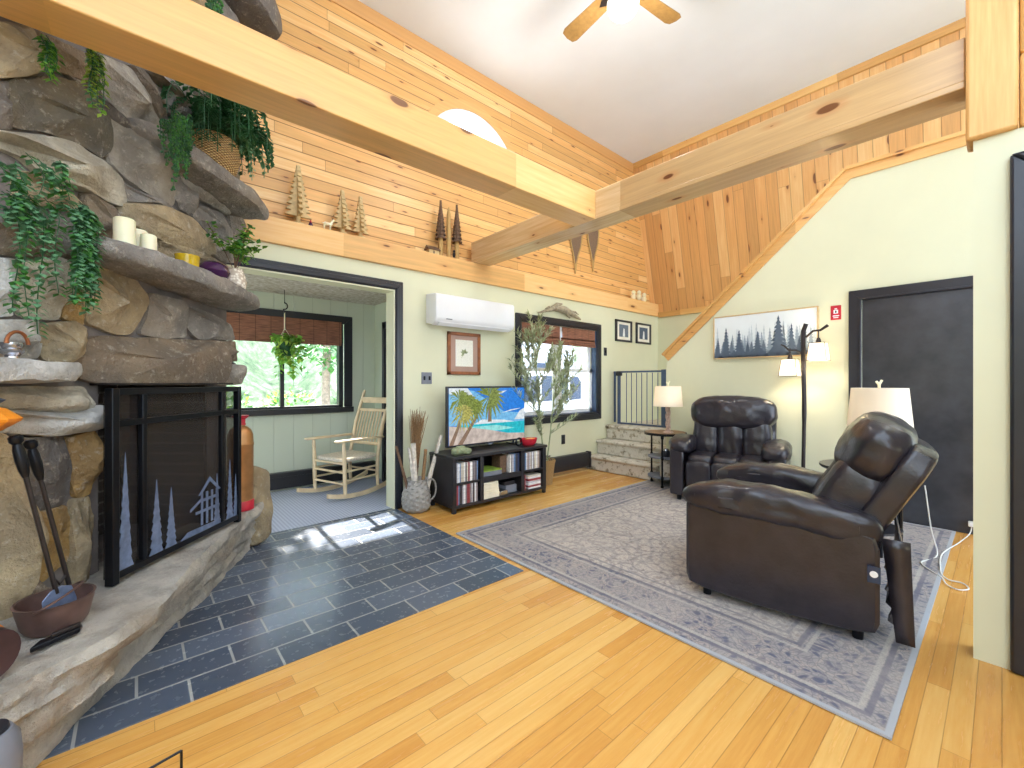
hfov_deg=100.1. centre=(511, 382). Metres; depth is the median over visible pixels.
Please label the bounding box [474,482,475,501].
case
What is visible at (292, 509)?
floor
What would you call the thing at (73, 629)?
tool
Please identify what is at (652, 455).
shelf
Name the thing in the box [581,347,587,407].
porch post
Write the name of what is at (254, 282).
ceiling
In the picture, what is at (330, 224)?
deer figurine
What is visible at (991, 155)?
wall partition
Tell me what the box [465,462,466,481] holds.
case
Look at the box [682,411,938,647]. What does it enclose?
recliner
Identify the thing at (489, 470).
cable box
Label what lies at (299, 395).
bush
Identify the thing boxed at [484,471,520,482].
shelf
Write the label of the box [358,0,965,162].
ceiling
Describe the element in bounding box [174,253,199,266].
glass cup
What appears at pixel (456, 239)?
tree
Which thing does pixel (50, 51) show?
trailing ivy
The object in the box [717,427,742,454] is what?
cushion
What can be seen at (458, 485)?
case
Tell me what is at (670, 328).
wall
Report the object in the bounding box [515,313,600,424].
window
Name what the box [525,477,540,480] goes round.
case
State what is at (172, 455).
fireplace screen
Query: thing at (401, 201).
wall
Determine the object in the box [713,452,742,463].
seat cushion
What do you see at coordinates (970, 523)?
power cord
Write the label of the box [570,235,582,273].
snowshoe
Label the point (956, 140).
trim
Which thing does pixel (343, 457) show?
rocking chair
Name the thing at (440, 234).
tree
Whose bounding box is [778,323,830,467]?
floor lamp
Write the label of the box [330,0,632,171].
trim
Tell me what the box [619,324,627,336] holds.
print
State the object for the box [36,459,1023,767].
floor
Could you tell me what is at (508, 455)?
case
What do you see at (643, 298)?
bird figurine
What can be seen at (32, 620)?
copper pot
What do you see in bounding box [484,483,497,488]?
box
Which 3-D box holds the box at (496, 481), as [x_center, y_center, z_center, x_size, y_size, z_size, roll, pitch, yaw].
[-0.269,1.009,4.373,0.181,0.022,0.185,0,0,-41]
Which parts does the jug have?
handle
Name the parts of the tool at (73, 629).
lever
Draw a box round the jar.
[663,448,669,456]
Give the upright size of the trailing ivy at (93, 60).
0.300 m
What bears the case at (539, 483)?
on the case
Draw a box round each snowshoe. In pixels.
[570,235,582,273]
[587,230,598,271]
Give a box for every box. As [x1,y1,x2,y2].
[484,465,501,476]
[484,480,497,484]
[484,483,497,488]
[484,487,498,491]
[484,489,498,493]
[484,491,498,498]
[492,454,506,472]
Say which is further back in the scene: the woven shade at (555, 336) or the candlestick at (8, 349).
the woven shade at (555, 336)
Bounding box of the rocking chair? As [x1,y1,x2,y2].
[296,390,385,498]
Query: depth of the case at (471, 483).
4.15 m
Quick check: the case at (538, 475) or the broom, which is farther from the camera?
the case at (538, 475)
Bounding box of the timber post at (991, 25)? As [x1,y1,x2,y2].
[966,0,1023,151]
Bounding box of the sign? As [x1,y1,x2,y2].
[831,305,840,319]
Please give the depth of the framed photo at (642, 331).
7.04 m
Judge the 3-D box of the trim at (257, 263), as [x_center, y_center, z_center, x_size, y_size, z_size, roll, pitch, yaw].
[-1.847,0.122,3.544,2.060,2.215,0.034,0,0,-41]
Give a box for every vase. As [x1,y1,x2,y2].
[199,260,230,278]
[228,267,246,288]
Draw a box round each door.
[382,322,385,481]
[849,276,972,533]
[1010,151,1023,675]
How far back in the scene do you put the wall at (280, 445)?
5.13 m
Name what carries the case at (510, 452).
on the media stand
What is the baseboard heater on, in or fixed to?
on the floor at (525, 669)
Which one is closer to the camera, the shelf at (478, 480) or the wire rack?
the wire rack
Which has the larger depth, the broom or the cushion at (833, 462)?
the broom
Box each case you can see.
[457,462,462,481]
[458,463,459,482]
[458,485,460,504]
[461,460,469,480]
[461,485,462,504]
[465,460,471,480]
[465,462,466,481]
[465,484,466,502]
[468,460,473,479]
[468,483,469,502]
[469,459,476,479]
[471,483,472,501]
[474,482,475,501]
[476,482,477,500]
[503,453,510,471]
[506,453,513,471]
[510,452,516,471]
[525,472,540,476]
[525,475,540,478]
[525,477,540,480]
[525,479,540,482]
[525,481,540,485]
[525,483,540,487]
[527,450,535,467]
[539,451,540,466]
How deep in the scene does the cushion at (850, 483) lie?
2.11 m
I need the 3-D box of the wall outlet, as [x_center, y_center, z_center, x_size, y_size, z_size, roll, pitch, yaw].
[0.693,0.767,5.782,0.070,0.125,0.012,0,0,-41]
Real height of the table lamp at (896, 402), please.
0.642 m
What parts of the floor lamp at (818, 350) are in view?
lamp shade, arm, arm, lamp shade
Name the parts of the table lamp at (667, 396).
lamp shade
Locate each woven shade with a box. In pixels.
[522,322,559,344]
[561,327,595,347]
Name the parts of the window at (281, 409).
frame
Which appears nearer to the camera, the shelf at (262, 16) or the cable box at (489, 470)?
the shelf at (262, 16)
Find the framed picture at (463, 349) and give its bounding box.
[447,331,480,374]
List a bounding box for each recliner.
[669,395,792,499]
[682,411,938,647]
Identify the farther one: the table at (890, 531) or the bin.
the table at (890, 531)
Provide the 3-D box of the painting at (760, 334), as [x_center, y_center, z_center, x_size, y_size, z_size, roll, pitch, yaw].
[2.687,-0.511,4.612,0.040,0.487,1.020,0,0,-41]
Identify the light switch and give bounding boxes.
[421,372,431,383]
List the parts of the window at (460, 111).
frame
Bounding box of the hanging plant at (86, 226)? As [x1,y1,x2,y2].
[0,153,107,338]
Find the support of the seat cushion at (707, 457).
on the recliner at (728, 429)
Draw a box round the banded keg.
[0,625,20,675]
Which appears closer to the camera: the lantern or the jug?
the lantern
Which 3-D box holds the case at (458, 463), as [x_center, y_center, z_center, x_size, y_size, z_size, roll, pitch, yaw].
[-0.545,0.857,4.098,0.019,0.182,0.136,0,0,-41]
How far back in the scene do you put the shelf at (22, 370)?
1.60 m
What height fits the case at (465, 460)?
0.186 m
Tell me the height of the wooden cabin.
0.090 m
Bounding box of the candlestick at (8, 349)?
[0,330,30,357]
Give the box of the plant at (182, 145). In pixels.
[157,111,195,190]
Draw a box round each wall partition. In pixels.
[973,130,1012,669]
[1013,127,1023,153]
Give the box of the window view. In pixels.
[226,340,580,407]
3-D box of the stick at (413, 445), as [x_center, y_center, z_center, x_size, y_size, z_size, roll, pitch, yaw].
[-0.914,0.880,4.038,0.052,0.623,0.090,0,0,22]
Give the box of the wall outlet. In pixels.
[561,435,564,443]
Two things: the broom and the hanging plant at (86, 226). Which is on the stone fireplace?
the hanging plant at (86, 226)
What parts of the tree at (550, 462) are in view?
basket pot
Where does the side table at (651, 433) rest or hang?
on the area rug
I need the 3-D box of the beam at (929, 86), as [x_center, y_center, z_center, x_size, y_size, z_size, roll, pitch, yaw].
[0.878,-1.452,3.453,0.230,0.235,3.820,0,0,-41]
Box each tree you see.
[271,344,336,404]
[284,165,311,223]
[332,190,351,233]
[352,196,368,237]
[435,200,445,254]
[451,205,461,258]
[508,309,583,484]
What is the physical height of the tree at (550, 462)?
2.103 m
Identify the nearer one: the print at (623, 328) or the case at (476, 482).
the case at (476, 482)
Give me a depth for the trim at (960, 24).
5.12 m
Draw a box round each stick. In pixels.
[395,446,407,488]
[408,448,411,479]
[411,443,417,484]
[421,449,426,479]
[427,435,442,488]
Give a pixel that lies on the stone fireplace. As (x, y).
(161, 322)
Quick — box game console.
[498,483,515,492]
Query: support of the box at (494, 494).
on the media stand
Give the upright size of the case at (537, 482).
0.026 m
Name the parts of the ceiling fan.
blade, blade arm, globe, blade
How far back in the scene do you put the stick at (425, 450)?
4.10 m
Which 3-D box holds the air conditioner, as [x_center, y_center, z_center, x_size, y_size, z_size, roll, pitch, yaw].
[-0.428,-0.743,4.671,1.040,0.333,0.207,0,0,-41]
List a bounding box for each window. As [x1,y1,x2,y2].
[226,308,353,415]
[428,99,514,152]
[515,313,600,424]
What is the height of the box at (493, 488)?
0.024 m
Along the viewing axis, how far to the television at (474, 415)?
4.54 m
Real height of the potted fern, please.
0.525 m
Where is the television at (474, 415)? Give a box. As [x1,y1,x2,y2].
[445,386,524,447]
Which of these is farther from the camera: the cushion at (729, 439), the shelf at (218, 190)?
the cushion at (729, 439)
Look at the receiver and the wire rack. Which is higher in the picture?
the receiver
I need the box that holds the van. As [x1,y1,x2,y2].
[522,371,580,411]
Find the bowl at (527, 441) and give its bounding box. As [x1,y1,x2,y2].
[515,437,536,445]
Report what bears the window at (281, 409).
in the wall at (280, 445)
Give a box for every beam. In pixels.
[0,0,595,225]
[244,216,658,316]
[471,38,965,265]
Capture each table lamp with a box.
[653,381,682,432]
[847,380,913,427]
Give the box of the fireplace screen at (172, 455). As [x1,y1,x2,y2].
[103,386,240,586]
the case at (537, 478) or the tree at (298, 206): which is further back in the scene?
the case at (537, 478)
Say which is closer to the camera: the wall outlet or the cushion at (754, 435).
the cushion at (754, 435)
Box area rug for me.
[456,479,955,740]
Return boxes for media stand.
[429,441,546,514]
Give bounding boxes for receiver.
[497,478,513,485]
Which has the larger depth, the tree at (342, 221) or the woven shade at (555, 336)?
the woven shade at (555, 336)
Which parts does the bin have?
lid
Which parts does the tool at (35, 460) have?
handle, rod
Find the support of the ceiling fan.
hanging from the ceiling at (643, 86)
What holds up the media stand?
on the floor at (525, 669)
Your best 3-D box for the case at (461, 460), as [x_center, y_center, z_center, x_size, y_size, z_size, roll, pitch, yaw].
[-0.457,0.855,4.177,0.018,0.187,0.132,0,0,-41]
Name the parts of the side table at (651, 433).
leg, leg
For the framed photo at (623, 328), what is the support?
attached to the wall at (424, 344)
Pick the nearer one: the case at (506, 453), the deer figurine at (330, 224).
the deer figurine at (330, 224)
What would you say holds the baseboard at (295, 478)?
attached to the wall at (280, 445)
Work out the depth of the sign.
4.13 m
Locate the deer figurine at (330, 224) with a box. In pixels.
[322,215,333,229]
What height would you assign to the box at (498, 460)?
0.179 m
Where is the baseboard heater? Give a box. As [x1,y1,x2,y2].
[551,451,590,476]
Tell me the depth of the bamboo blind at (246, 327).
4.84 m
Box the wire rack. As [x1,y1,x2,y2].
[149,750,182,767]
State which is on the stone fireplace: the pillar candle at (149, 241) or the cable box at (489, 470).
the pillar candle at (149, 241)
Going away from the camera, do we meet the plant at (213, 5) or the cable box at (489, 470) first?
the plant at (213, 5)
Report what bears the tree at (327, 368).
on the ground
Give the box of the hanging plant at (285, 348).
[269,290,306,384]
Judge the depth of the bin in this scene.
1.11 m
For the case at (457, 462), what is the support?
in the media stand
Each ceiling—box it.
[244,273,385,305]
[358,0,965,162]
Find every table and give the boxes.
[644,430,686,487]
[819,459,903,557]
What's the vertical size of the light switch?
0.120 m
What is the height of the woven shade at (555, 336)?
0.245 m
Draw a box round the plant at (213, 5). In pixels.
[205,0,223,13]
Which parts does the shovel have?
handle, rod, blade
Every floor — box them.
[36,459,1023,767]
[270,477,389,532]
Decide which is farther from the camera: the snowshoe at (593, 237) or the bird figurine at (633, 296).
the bird figurine at (633, 296)
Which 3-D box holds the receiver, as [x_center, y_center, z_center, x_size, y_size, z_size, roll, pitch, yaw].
[-0.105,1.060,4.613,0.140,0.039,0.240,0,0,-41]
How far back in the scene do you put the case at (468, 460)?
4.16 m
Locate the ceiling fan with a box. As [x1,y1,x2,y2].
[563,0,680,41]
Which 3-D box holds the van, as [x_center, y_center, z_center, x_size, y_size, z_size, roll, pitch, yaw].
[0.611,0.640,11.918,4.580,1.920,1.770,0,0,-41]
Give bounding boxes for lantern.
[0,398,22,430]
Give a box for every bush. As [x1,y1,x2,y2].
[230,386,258,406]
[255,385,317,406]
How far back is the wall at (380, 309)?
5.49 m
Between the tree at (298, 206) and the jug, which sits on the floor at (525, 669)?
the jug
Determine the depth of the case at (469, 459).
4.18 m
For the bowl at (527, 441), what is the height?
0.098 m
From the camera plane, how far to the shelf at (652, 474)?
5.09 m
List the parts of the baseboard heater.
foot rail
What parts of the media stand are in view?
panel, panel, panel, panel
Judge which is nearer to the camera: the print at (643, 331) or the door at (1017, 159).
the door at (1017, 159)
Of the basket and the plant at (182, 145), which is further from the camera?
the basket
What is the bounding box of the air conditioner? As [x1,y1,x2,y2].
[426,293,513,332]
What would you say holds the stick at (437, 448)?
in the jug
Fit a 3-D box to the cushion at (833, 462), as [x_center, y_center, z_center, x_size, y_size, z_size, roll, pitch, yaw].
[1.861,0.595,2.382,0.359,0.456,0.244,0,0,40]
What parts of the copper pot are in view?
bail handle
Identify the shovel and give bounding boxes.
[7,434,76,608]
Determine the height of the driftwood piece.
0.188 m
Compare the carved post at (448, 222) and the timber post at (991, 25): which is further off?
the carved post at (448, 222)
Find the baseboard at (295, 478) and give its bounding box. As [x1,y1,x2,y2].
[269,460,375,490]
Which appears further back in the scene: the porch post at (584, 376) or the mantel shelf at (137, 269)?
the porch post at (584, 376)
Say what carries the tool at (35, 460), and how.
in the copper pot
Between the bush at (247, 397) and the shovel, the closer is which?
the shovel
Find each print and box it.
[455,339,472,366]
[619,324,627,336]
[639,327,647,339]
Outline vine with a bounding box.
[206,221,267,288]
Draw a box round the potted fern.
[156,80,274,177]
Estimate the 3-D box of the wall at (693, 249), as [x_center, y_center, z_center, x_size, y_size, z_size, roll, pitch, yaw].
[3.848,-2.370,5.495,0.710,2.480,5.000,0,0,-41]
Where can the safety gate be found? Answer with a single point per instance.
(618, 374)
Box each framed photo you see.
[615,319,631,342]
[635,322,650,344]
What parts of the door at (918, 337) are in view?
casing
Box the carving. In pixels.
[451,445,471,455]
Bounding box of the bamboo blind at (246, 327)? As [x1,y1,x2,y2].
[226,312,341,345]
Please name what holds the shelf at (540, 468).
attached to the media stand
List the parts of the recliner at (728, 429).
panel, armrest, footrest panel, footrest panel, armrest, panel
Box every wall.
[231,239,657,487]
[237,0,649,301]
[245,290,374,491]
[375,302,385,478]
[633,5,1018,311]
[658,313,700,444]
[666,146,972,472]
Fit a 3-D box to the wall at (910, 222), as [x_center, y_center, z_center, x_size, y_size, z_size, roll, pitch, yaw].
[3.433,-0.340,3.882,0.120,3.340,4.320,0,0,-41]
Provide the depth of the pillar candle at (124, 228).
1.96 m
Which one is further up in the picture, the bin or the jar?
the jar
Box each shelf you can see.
[0,357,82,383]
[46,226,259,311]
[127,118,268,219]
[224,0,281,39]
[457,479,479,485]
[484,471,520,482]
[525,467,542,471]
[648,453,669,459]
[648,471,669,479]
[884,524,903,535]
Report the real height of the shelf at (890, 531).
0.015 m
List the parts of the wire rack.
leg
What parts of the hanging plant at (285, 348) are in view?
pot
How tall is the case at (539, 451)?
0.185 m
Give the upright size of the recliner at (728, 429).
1.086 m
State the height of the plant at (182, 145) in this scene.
0.473 m
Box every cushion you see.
[688,451,716,463]
[693,421,718,453]
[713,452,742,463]
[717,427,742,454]
[739,455,768,462]
[743,424,772,455]
[812,460,834,492]
[812,460,880,517]
[812,468,827,491]
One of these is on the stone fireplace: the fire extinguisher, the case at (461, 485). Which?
the fire extinguisher
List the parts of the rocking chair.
leg, armrest, leg, seat, post, armrest, rail, rail, rail, post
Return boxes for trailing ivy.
[32,33,64,85]
[81,48,111,117]
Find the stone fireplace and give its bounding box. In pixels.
[0,0,281,767]
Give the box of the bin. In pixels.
[0,719,22,767]
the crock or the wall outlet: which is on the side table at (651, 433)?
the crock
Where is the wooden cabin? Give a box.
[424,245,440,253]
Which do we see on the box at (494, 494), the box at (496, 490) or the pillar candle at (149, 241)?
the box at (496, 490)
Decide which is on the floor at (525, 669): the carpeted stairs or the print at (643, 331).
the carpeted stairs
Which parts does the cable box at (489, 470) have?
lid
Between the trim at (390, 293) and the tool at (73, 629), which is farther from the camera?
the trim at (390, 293)
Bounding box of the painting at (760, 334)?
[713,306,818,359]
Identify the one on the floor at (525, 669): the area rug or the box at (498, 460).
the area rug
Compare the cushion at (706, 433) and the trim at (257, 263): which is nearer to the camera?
the trim at (257, 263)
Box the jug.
[401,476,436,513]
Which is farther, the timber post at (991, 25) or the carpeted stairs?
the carpeted stairs
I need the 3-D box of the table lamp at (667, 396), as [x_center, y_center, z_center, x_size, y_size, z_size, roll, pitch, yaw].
[1.829,0.286,5.030,0.330,0.607,0.330,0,0,-41]
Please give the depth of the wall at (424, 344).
4.93 m
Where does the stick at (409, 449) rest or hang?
in the jug
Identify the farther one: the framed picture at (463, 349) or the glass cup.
the framed picture at (463, 349)
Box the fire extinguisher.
[241,415,253,511]
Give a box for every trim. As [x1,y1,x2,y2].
[226,256,402,508]
[226,264,394,508]
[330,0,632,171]
[633,0,1018,168]
[658,306,707,317]
[662,114,1018,360]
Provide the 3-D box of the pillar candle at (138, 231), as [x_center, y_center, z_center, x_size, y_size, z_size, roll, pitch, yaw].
[-1.850,-0.686,2.125,0.074,0.135,0.074,0,0,-41]
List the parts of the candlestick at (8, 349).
ring handle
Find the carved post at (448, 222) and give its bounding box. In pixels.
[446,207,450,256]
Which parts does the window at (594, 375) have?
frame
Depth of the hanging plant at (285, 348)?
4.63 m
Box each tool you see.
[23,439,71,584]
[30,621,82,652]
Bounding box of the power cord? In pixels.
[921,485,972,590]
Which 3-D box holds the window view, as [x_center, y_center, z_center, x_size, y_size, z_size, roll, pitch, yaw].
[-12.140,-2.682,19.940,52.000,8.625,16.000,0,0,-41]
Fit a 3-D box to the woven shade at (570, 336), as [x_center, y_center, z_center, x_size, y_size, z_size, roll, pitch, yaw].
[0.939,-0.627,6.017,0.700,0.245,0.042,0,0,-41]
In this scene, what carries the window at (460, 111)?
in the wall at (401, 201)
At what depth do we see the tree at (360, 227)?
3.96 m
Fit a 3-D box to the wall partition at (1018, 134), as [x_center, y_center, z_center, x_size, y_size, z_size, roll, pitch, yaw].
[2.539,-1.025,1.472,0.120,0.110,1.070,0,0,-41]
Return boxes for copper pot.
[10,580,96,637]
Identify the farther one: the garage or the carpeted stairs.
the garage
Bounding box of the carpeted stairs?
[588,419,667,480]
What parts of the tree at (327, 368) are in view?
crown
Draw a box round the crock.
[660,459,669,476]
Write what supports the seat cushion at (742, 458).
on the recliner at (728, 429)
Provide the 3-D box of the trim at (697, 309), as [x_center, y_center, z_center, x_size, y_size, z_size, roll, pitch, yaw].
[4.275,-1.150,5.311,0.070,0.080,5.360,0,0,-41]
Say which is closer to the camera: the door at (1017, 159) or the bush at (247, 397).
the door at (1017, 159)
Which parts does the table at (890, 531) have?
leg, leg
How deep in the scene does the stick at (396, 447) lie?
4.01 m
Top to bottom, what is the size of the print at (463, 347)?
0.290 m
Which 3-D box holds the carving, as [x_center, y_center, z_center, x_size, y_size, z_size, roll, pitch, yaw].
[-0.489,0.657,4.166,0.229,0.091,0.113,0,0,-41]
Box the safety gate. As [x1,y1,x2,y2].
[614,369,665,427]
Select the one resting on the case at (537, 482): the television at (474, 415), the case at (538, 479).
the case at (538, 479)
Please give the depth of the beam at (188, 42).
2.03 m
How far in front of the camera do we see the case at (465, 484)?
4.11 m
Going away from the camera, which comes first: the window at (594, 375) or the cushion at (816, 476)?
the cushion at (816, 476)
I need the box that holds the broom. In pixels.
[409,410,427,474]
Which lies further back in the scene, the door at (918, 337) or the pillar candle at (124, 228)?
the door at (918, 337)
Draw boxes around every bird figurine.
[631,290,635,298]
[636,290,640,299]
[641,293,645,301]
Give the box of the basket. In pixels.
[184,128,239,175]
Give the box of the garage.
[522,342,573,368]
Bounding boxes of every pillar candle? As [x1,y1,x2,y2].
[113,216,135,244]
[136,228,146,245]
[140,233,156,250]
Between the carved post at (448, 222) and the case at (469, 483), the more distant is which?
the carved post at (448, 222)
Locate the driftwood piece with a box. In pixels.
[538,303,580,319]
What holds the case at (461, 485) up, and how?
in the media stand
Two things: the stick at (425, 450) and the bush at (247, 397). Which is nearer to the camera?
the stick at (425, 450)
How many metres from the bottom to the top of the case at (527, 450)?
0.187 m
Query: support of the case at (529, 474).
on the case at (538, 475)
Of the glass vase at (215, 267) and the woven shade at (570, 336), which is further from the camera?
the woven shade at (570, 336)

